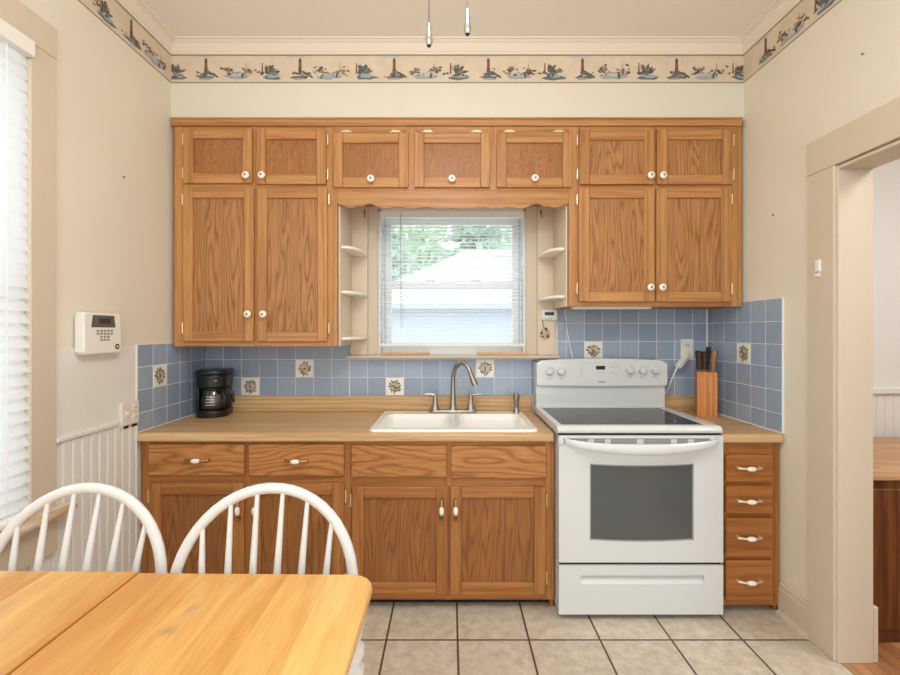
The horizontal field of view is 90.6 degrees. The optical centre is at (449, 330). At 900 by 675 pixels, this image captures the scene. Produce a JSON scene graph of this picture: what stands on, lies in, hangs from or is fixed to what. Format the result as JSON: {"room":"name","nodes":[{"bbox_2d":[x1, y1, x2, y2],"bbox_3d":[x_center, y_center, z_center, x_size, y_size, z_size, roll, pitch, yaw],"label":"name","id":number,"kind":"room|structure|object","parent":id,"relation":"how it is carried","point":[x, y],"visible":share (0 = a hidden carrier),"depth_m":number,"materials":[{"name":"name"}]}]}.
{"room":"kitchen","nodes":[
{"label":"kitchen","id":0,"kind":"room"},
{"bbox_2d":[19,0,173,572],"bbox_3d":[-1.562,-0.100,0.605,0.140,2.870,4.210,0,0,0],"label":"wall","id":1,"kind":"structure","parent":0,"point":[115,233],"depth_m":1.97,"materials":[{"name":"beige paint"}]},
{"bbox_2d":[0,0,77,570],"bbox_3d":[-1.528,-0.155,1.130,0.222,1.950,1.140,0,0,0],"label":"window","id":2,"kind":"structure","parent":1,"relation":"in","point":[41,74],"depth_m":1.60,"materials":[{"name":"beige paint"}]},
{"bbox_2d":[0,18,34,531],"bbox_3d":[-1.478,-0.180,1.141,0.055,1.663,0.833,0,0,0],"label":"window blind","id":3,"kind":"object","parent":2,"relation":"attached to","point":[14,44],"visible":0.91,"depth_m":1.51,"materials":[{"name":"white plastic"}]},
{"bbox_2d":[22,345,137,571],"bbox_3d":[-1.481,0.701,0.806,0.022,1.268,2.612,0,0,0],"label":"wainscoting","id":4,"kind":"structure","parent":1,"relation":"attached to","point":[91,445],"depth_m":1.86,"materials":[{"name":"white paint"}]},
{"bbox_2d":[75,312,121,354],"bbox_3d":[-1.464,0.010,1.859,0.042,0.170,0.205,0,0,0],"label":"alarm keypad","id":5,"kind":"object","parent":1,"relation":"attached to","point":[95,333],"visible":1,"depth_m":1.82,"materials":[{"name":"white plastic"}]},
{"bbox_2d":[119,400,138,426],"bbox_3d":[-1.472,0.378,2.047,0.028,0.105,0.111,0,0,0],"label":"switch plate","id":6,"kind":"object","parent":1,"relation":"attached to","point":[128,411],"visible":1,"depth_m":2.03,"materials":[{"name":"beige plastic"}]},
{"bbox_2d":[132,404,137,410],"bbox_3d":[-1.467,0.356,2.073,0.004,0.034,0.034,0,0,0],"label":"socket","id":7,"kind":"object","parent":6,"relation":"attached to","point":[134,406],"depth_m":2.07,"materials":[{"name":"beige plastic"}]},
{"bbox_2d":[132,413,137,420],"bbox_3d":[-1.467,0.400,2.073,0.004,0.034,0.034,0,0,0],"label":"socket","id":8,"kind":"object","parent":6,"relation":"attached to","point":[134,415],"depth_m":2.07,"materials":[{"name":"beige plastic"}]},
{"bbox_2d":[116,0,800,54],"bbox_3d":[0.040,-1.506,0.440,3.063,0.058,3.880,0,0,0],"label":"crown molding","id":9,"kind":"structure","parent":1,"relation":"attached to","point":[175,45],"depth_m":2.35,"materials":[{"name":"paint"}]},
{"bbox_2d":[78,0,841,82],"bbox_3d":[0.040,-1.401,0.440,3.063,0.151,3.880,0,0,0],"label":"trim","id":10,"kind":"structure","parent":1,"relation":"attached to","point":[175,68],"depth_m":2.38,"materials":[{"name":"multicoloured paper"}]},
{"bbox_2d":[171,83,743,120],"bbox_3d":[0.040,-1.333,2.545,3.063,0.405,0.330,0,0,0],"label":"wall","id":11,"kind":"structure","parent":0,"point":[187,99],"depth_m":2.38,"materials":[{"name":"beige paint"}]},
{"bbox_2d":[142,0,774,35],"bbox_3d":[1.034,-1.575,0.685,5.332,0.080,4.370,0,0,0],"label":"ceiling","id":12,"kind":"structure","parent":0,"point":[181,17],"depth_m":2.17,"materials":[{"name":"paint"}]},
{"bbox_2d":[425,2,432,47],"bbox_3d":[-0.043,-1.055,0.900,0.015,0.961,0.015,0,0,0],"label":"pull chain","id":13,"kind":"object","parent":12,"relation":"hanging from","point":[428,39],"visible":1,"depth_m":0.90,"materials":[{"name":"silver metal"}]},
{"bbox_2d":[425,23,432,47],"bbox_3d":[-0.043,-0.598,0.900,0.015,0.047,0.015,0,0,0],"label":"pendant","id":14,"kind":"object","parent":13,"relation":"attached to","point":[428,40],"depth_m":0.90,"materials":[{"name":"silver metal"}]},
{"bbox_2d":[464,0,470,35],"bbox_3d":[0.035,-1.066,0.900,0.015,0.937,0.015,0,0,0],"label":"pull chain","id":15,"kind":"object","parent":12,"relation":"hanging from","point":[467,25],"visible":1,"depth_m":0.90,"materials":[{"name":"silver metal"}]},
{"bbox_2d":[378,209,556,412],"bbox_3d":[0.037,-0.100,2.790,3.339,2.870,0.160,0,0,0],"label":"wall","id":16,"kind":"structure","parent":0,"point":[532,397],"depth_m":2.71,"materials":[{"name":"beige paint"}]},
{"bbox_2d":[174,127,337,345],"bbox_3d":[-1.038,-0.504,2.510,0.871,1.173,0.380,0,0,0],"label":"upper cabinet","id":17,"kind":"object","parent":16,"relation":"attached to","point":[256,208],"visible":1,"depth_m":2.37,"materials":[{"name":"brown wood"}]},
{"bbox_2d":[338,205,367,354],"bbox_3d":[-0.549,-0.303,2.548,0.104,0.894,0.304,0,0,0],"label":"corner shelf","id":18,"kind":"object","parent":17,"relation":"attached to","point":[352,224],"visible":0.94,"depth_m":2.65,"materials":[{"name":"white paint"}]},
{"bbox_2d":[333,127,571,209],"bbox_3d":[0.013,-0.871,2.510,1.265,0.438,0.380,0,0,0],"label":"upper cabinet","id":19,"kind":"object","parent":16,"relation":"attached to","point":[440,168],"visible":1,"depth_m":2.37,"materials":[{"name":"brown wood"}]},
{"bbox_2d":[170,117,742,126],"bbox_3d":[0.035,-1.110,2.372,3.029,0.039,0.040,0,0,0],"label":"crown molding","id":20,"kind":"structure","parent":19,"relation":"attached to","point":[175,121],"depth_m":2.36,"materials":[{"name":"brown wood"}]},
{"bbox_2d":[345,207,559,358],"bbox_3d":[0.015,-0.334,2.748,1.276,0.993,0.245,0,0,0],"label":"window","id":21,"kind":"structure","parent":16,"relation":"in","point":[531,212],"depth_m":2.71,"materials":[{"name":"beige paint"}]},
{"bbox_2d":[381,352,429,354],"bbox_3d":[-0.268,0.136,2.665,0.291,0.018,0.034,0,0,0],"label":"wood strip","id":22,"kind":"object","parent":21,"relation":"on","point":[382,353],"visible":0.93,"depth_m":2.65,"materials":[{"name":"wood"}]},
{"bbox_2d":[381,212,522,346],"bbox_3d":[0.014,-0.320,2.722,0.883,0.832,0.038,0,0,0],"label":"window blind","id":23,"kind":"object","parent":21,"relation":"attached to","point":[384,215],"visible":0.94,"depth_m":2.73,"materials":[{"name":"white plastic"}]},
{"bbox_2d":[477,352,526,354],"bbox_3d":[0.311,0.136,2.665,0.299,0.018,0.034,0,0,0],"label":"wood strip","id":24,"kind":"object","parent":21,"relation":"on","point":[478,353],"visible":0.95,"depth_m":2.65,"materials":[{"name":"wood"}]},
{"bbox_2d":[135,298,783,433],"bbox_3d":[0.040,0.163,2.401,3.063,0.640,0.617,0,0,0],"label":"tile backsplash","id":25,"kind":"structure","parent":16,"relation":"attached to","point":[748,338],"depth_m":2.70,"materials":[{"name":"tile"}]},
{"bbox_2d":[557,127,740,308],"bbox_3d":[1.094,-0.610,2.510,0.920,0.959,0.380,0,0,0],"label":"upper cabinet","id":26,"kind":"object","parent":16,"relation":"attached to","point":[654,213],"visible":1,"depth_m":2.37,"materials":[{"name":"brown wood"}]},
{"bbox_2d":[537,205,566,354],"bbox_3d":[0.580,-0.303,2.548,0.106,0.894,0.304,0,0,0],"label":"corner shelf","id":27,"kind":"object","parent":26,"relation":"attached to","point":[552,227],"visible":0.98,"depth_m":2.68,"materials":[{"name":"white paint"}]},
{"bbox_2d":[539,320,549,339],"bbox_3d":[0.570,-0.009,2.675,0.065,0.122,0.014,0,0,0],"label":"wall ornament","id":28,"kind":"object","parent":27,"relation":"hanging from","point":[543,334],"visible":1,"depth_m":2.67,"materials":[{"name":"beige ceramic"}]},
{"bbox_2d":[542,310,556,319],"bbox_3d":[0.598,-0.096,2.673,0.093,0.065,0.017,0,0,0],"label":"timer","id":29,"kind":"object","parent":27,"relation":"attached to","point":[546,314],"visible":1,"depth_m":2.67,"materials":[{"name":"white plastic"}]},
{"bbox_2d":[564,310,572,357],"bbox_3d":[0.727,0.077,2.691,0.077,0.415,0.009,0,0,0],"label":"cable","id":30,"kind":"object","parent":26,"relation":"hanging from","point":[564,310],"visible":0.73,"depth_m":2.69,"materials":[{"name":"plastic"}]},
{"bbox_2d":[571,307,650,308],"bbox_3d":[0.877,-0.127,2.430,0.420,0.016,0.060,0,0,0],"label":"light","id":31,"kind":"object","parent":26,"relation":"attached to","point":[571,307],"visible":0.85,"depth_m":2.40,"materials":[{"name":"white plastic"}]},
{"bbox_2d":[681,339,693,359],"bbox_3d":[1.437,0.113,2.696,0.080,0.129,0.009,0,0,0],"label":"wall outlet","id":32,"kind":"object","parent":16,"relation":"attached to","point":[687,345],"visible":0.95,"depth_m":2.69,"materials":[{"name":"white plastic"}]},
{"bbox_2d":[665,353,690,394],"bbox_3d":[1.371,0.260,2.670,0.155,0.249,0.060,0,0,-6],"label":"plug","id":33,"kind":"object","parent":32,"relation":"in","point":[685,357],"visible":1,"depth_m":2.66,"materials":[{"name":"white plastic"}]},
{"bbox_2d":[361,600,899,674],"bbox_3d":[0.984,1.375,0.685,5.232,0.080,4.370,0,0,0],"label":"floor","id":34,"kind":"structure","parent":0,"point":[399,638],"depth_m":1.89,"materials":[{"name":"tile"}]},
{"bbox_2d":[0,482,166,573],"bbox_3d":[-0.953,0.870,0.944,0.470,0.934,0.500,0,0,-2],"label":"chair","id":35,"kind":"object","parent":34,"relation":"on","point":[149,525],"visible":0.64,"depth_m":1.15,"materials":[{"name":"white paint"}]},
{"bbox_2d":[0,571,371,674],"bbox_3d":[-0.782,0.960,0.655,1.206,0.750,0.871,0,0,0],"label":"dining table","id":36,"kind":"object","parent":34,"relation":"on","point":[52,622],"visible":1,"depth_m":0.89,"materials":[{"name":"brown wood"}]},
{"bbox_2d":[142,442,346,574],"bbox_3d":[-0.987,0.930,2.390,0.987,0.809,0.620,0,0,0],"label":"base cabinet","id":37,"kind":"object","parent":34,"relation":"on","point":[181,481],"visible":0.61,"depth_m":2.13,"materials":[{"name":"brown wood"}]},
{"bbox_2d":[137,396,553,441],"bbox_3d":[-0.496,0.459,2.403,1.972,0.131,0.595,0,0,0],"label":"countertop","id":38,"kind":"structure","parent":37,"relation":"on","point":[252,418],"depth_m":2.35,"materials":[{"name":"brown wood"}]},
{"bbox_2d":[195,368,233,417],"bbox_3d":[-1.352,0.352,2.545,0.170,0.262,0.189,0,0,-14],"label":"coffee maker","id":39,"kind":"object","parent":38,"relation":"on","point":[212,377],"visible":0.98,"depth_m":2.51,"materials":[{"name":"black plastic"}]},
{"bbox_2d":[203,387,234,405],"bbox_3d":[-1.324,0.379,2.514,0.175,0.127,0.132,0,0,29],"label":"coffee carafe","id":40,"kind":"object","parent":39,"relation":"in","point":[216,388],"visible":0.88,"depth_m":2.50,"materials":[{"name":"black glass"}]},
{"bbox_2d":[424,361,481,412],"bbox_3d":[0.019,0.321,2.578,0.317,0.298,0.122,0,0,17],"label":"faucet","id":41,"kind":"object","parent":38,"relation":"on","point":[435,408],"visible":1,"depth_m":2.56,"materials":[{"name":"silver metal"}]},
{"bbox_2d":[370,411,537,431],"bbox_3d":[0.017,0.558,2.374,0.814,0.175,0.502,0,0,0],"label":"sink","id":42,"kind":"object","parent":38,"relation":"in","point":[389,421],"visible":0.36,"depth_m":2.51,"materials":[{"name":"white ceramic"}]},
{"bbox_2d":[379,414,451,427],"bbox_3d":[-0.174,0.558,2.341,0.364,0.175,0.357,0,0,0],"label":"basin","id":43,"kind":"object","parent":42,"relation":"in","point":[387,420],"depth_m":2.51,"materials":[{"name":"white ceramic"}]},
{"bbox_2d":[458,414,527,427],"bbox_3d":[0.217,0.558,2.341,0.346,0.175,0.357,0,0,0],"label":"basin","id":44,"kind":"object","parent":42,"relation":"in","point":[464,420],"depth_m":2.51,"materials":[{"name":"white ceramic"}]},
{"bbox_2d":[513,392,519,412],"bbox_3d":[0.384,0.412,2.577,0.040,0.116,0.042,0,0,0],"label":"sprayer","id":45,"kind":"object","parent":42,"relation":"on","point":[516,396],"visible":1,"depth_m":2.56,"materials":[{"name":"silver metal"}]},
{"bbox_2d":[170,483,357,574],"bbox_3d":[-0.452,0.870,0.944,0.470,0.934,0.500,0,0,-6],"label":"chair","id":46,"kind":"object","parent":34,"relation":"on","point":[335,523],"visible":0.54,"depth_m":1.15,"materials":[{"name":"white paint"}]},
{"bbox_2d":[347,441,553,606],"bbox_3d":[0.003,0.930,2.390,0.993,0.809,0.620,0,0,0],"label":"base cabinet","id":47,"kind":"object","parent":34,"relation":"on","point":[427,521],"visible":0.84,"depth_m":2.13,"materials":[{"name":"brown wood"}]},
{"bbox_2d":[534,358,722,614],"bbox_3d":[0.878,0.748,2.334,0.764,1.174,0.692,0,0,0],"label":"range","id":48,"kind":"object","parent":34,"relation":"on","point":[638,480],"visible":0.98,"depth_m":2.05,"materials":[{"name":"white metal"}]},
{"bbox_2d":[534,406,722,432],"bbox_3d":[0.875,0.457,2.333,0.758,0.033,0.574,0,0,0],"label":"cooktop","id":49,"kind":"object","parent":48,"relation":"in","point":[560,419],"depth_m":2.21,"materials":[{"name":"black glass"}]},
{"bbox_2d":[721,443,778,609],"bbox_3d":[1.415,0.930,2.377,0.290,0.809,0.646,0,0,0],"label":"base cabinet","id":50,"kind":"object","parent":34,"relation":"on","point":[750,564],"visible":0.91,"depth_m":2.09,"materials":[{"name":"brown wood"}]},
{"bbox_2d":[665,396,782,442],"bbox_3d":[1.413,0.459,2.392,0.295,0.131,0.617,0,0,0],"label":"countertop","id":51,"kind":"structure","parent":50,"relation":"on","point":[734,431],"depth_m":2.23,"materials":[{"name":"brown wood"}]},
{"bbox_2d":[695,368,717,417],"bbox_3d":[1.464,0.351,2.547,0.102,0.263,0.103,0,0,22],"label":"knife block","id":52,"kind":"object","parent":51,"relation":"on","point":[706,382],"visible":0.89,"depth_m":2.50,"materials":[{"name":"brown wood"}]},
{"bbox_2d":[695,351,701,371],"bbox_3d":[1.410,0.171,2.526,0.035,0.119,0.035,0,0,0],"label":"kitchen knife","id":53,"kind":"object","parent":52,"relation":"on","point":[698,354],"visible":1,"depth_m":2.52,"materials":[{"name":"brown wood"}]},
{"bbox_2d":[702,351,706,371],"bbox_3d":[1.439,0.172,2.518,0.030,0.116,0.028,0,0,-36],"label":"kitchen knife","id":54,"kind":"object","parent":52,"relation":"on","point":[704,353],"visible":1,"depth_m":2.51,"materials":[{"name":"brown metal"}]},
{"bbox_2d":[706,347,710,370],"bbox_3d":[1.474,0.158,2.542,0.026,0.136,0.028,0,0,0],"label":"kitchen knife","id":55,"kind":"object","parent":52,"relation":"on","point":[708,349],"visible":0.68,"depth_m":2.53,"materials":[{"name":"black plastic"}]},
{"bbox_2d":[710,350,718,371],"bbox_3d":[1.487,0.168,2.504,0.041,0.124,0.040,0,0,0],"label":"kitchen knife","id":56,"kind":"object","parent":52,"relation":"on","point":[714,353],"visible":1,"depth_m":2.49,"materials":[{"name":"brown wood"}]},
{"bbox_2d":[873,437,899,641],"bbox_3d":[2.478,0.975,2.232,1.475,0.719,0.685,0,0,0],"label":"cabinet","id":57,"kind":"object","parent":34,"relation":"on","point":[886,450],"visible":0.09,"depth_m":1.90,"materials":[{"name":"brown wood"}]},
{"bbox_2d":[740,0,899,608],"bbox_3d":[1.635,-0.100,0.605,0.129,2.870,4.210,0,0,0],"label":"wall","id":58,"kind":"structure","parent":0,"point":[821,82],"depth_m":2.01,"materials":[{"name":"beige paint"}]},
{"bbox_2d":[776,581,808,639],"bbox_3d":[1.557,1.259,0.304,0.028,0.152,3.608,0,0,0],"label":"baseboard","id":59,"kind":"structure","parent":58,"relation":"attached to","point":[792,607],"depth_m":2.02,"materials":[{"name":"beige paint"}]},
{"bbox_2d":[807,97,899,662],"bbox_3d":[1.623,0.264,1.312,0.153,2.143,1.244,0,0,0],"label":"door frame","id":60,"kind":"structure","parent":58,"relation":"in","point":[840,197],"depth_m":1.79,"materials":[{"name":"beige paint"}]},
{"bbox_2d":[814,259,821,276],"bbox_3d":[1.543,-0.263,1.869,0.012,0.072,0.034,0,0,0],"label":"sensor","id":61,"kind":"object","parent":60,"relation":"attached to","point":[818,263],"depth_m":1.86,"materials":[{"name":"white plastic"}]},
{"bbox_2d":[873,604,877,662],"bbox_3d":[1.712,1.222,2.204,0.024,0.225,0.832,0,0,0],"label":"baseboard","id":62,"kind":"structure","parent":58,"relation":"attached to","point":[875,608],"depth_m":1.79,"materials":[{"name":"beige paint"}]},
{"bbox_2d":[873,159,899,386],"bbox_3d":[2.650,-0.100,2.745,1.900,2.870,0.250,0,0,0],"label":"wall","id":63,"kind":"structure","parent":0,"point":[886,177],"depth_m":2.62,"materials":[{"name":"white paint"}]},
{"bbox_2d":[873,387,899,436],"bbox_3d":[2.652,0.834,2.607,1.904,1.007,0.030,0,0,0],"label":"wainscoting","id":64,"kind":"structure","parent":63,"relation":"attached to","point":[886,400],"depth_m":2.61,"materials":[{"name":"white paint"}]},
{"bbox_3d":[0.000,1.985,31.440,80.000,0.100,57.120,0,0,0],"label":"yard","id":65,"kind":"structure","parent":0,"visible":0},
{"bbox_2d":[392,226,417,280],"bbox_3d":[-3.007,-1.972,17.684,3.575,7.822,2.778,0,0,0],"label":"leafy tree","id":66,"kind":"object","parent":65,"relation":"on","point":[393,240],"visible":0.02,"depth_m":17.12,"materials":[{"name":"green plant"}]},
{"bbox_2d":[392,226,446,273],"bbox_3d":[-1.582,-2.924,21.956,4.338,9.723,3.406,0,0,0],"label":"leafy tree","id":67,"kind":"object","parent":65,"relation":"on","point":[402,229],"visible":0.26,"depth_m":21.37,"materials":[{"name":"green plant"}]},
{"bbox_2d":[392,250,511,342],"bbox_3d":[3.050,-0.140,11.990,10.500,4.150,6.020,0,0,0],"label":"house","id":68,"kind":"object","parent":65,"relation":"on","point":[396,319],"visible":0.02,"depth_m":9.30,"materials":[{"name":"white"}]},
{"bbox_2d":[437,226,511,261],"bbox_3d":[1.196,-2.298,17.364,3.423,8.472,2.848,0,0,0],"label":"leafy tree","id":69,"kind":"object","parent":65,"relation":"on","point":[454,229],"visible":0.21,"depth_m":17.05,"materials":[{"name":"green plant"}]},
{"bbox_2d":[486,226,511,248],"bbox_3d":[3.474,-2.732,22.147,4.277,9.341,3.400,0,0,0],"label":"leafy tree","id":70,"kind":"object","parent":65,"relation":"on","point":[504,226],"visible":0.02,"depth_m":21.55,"materials":[{"name":"green plant"}]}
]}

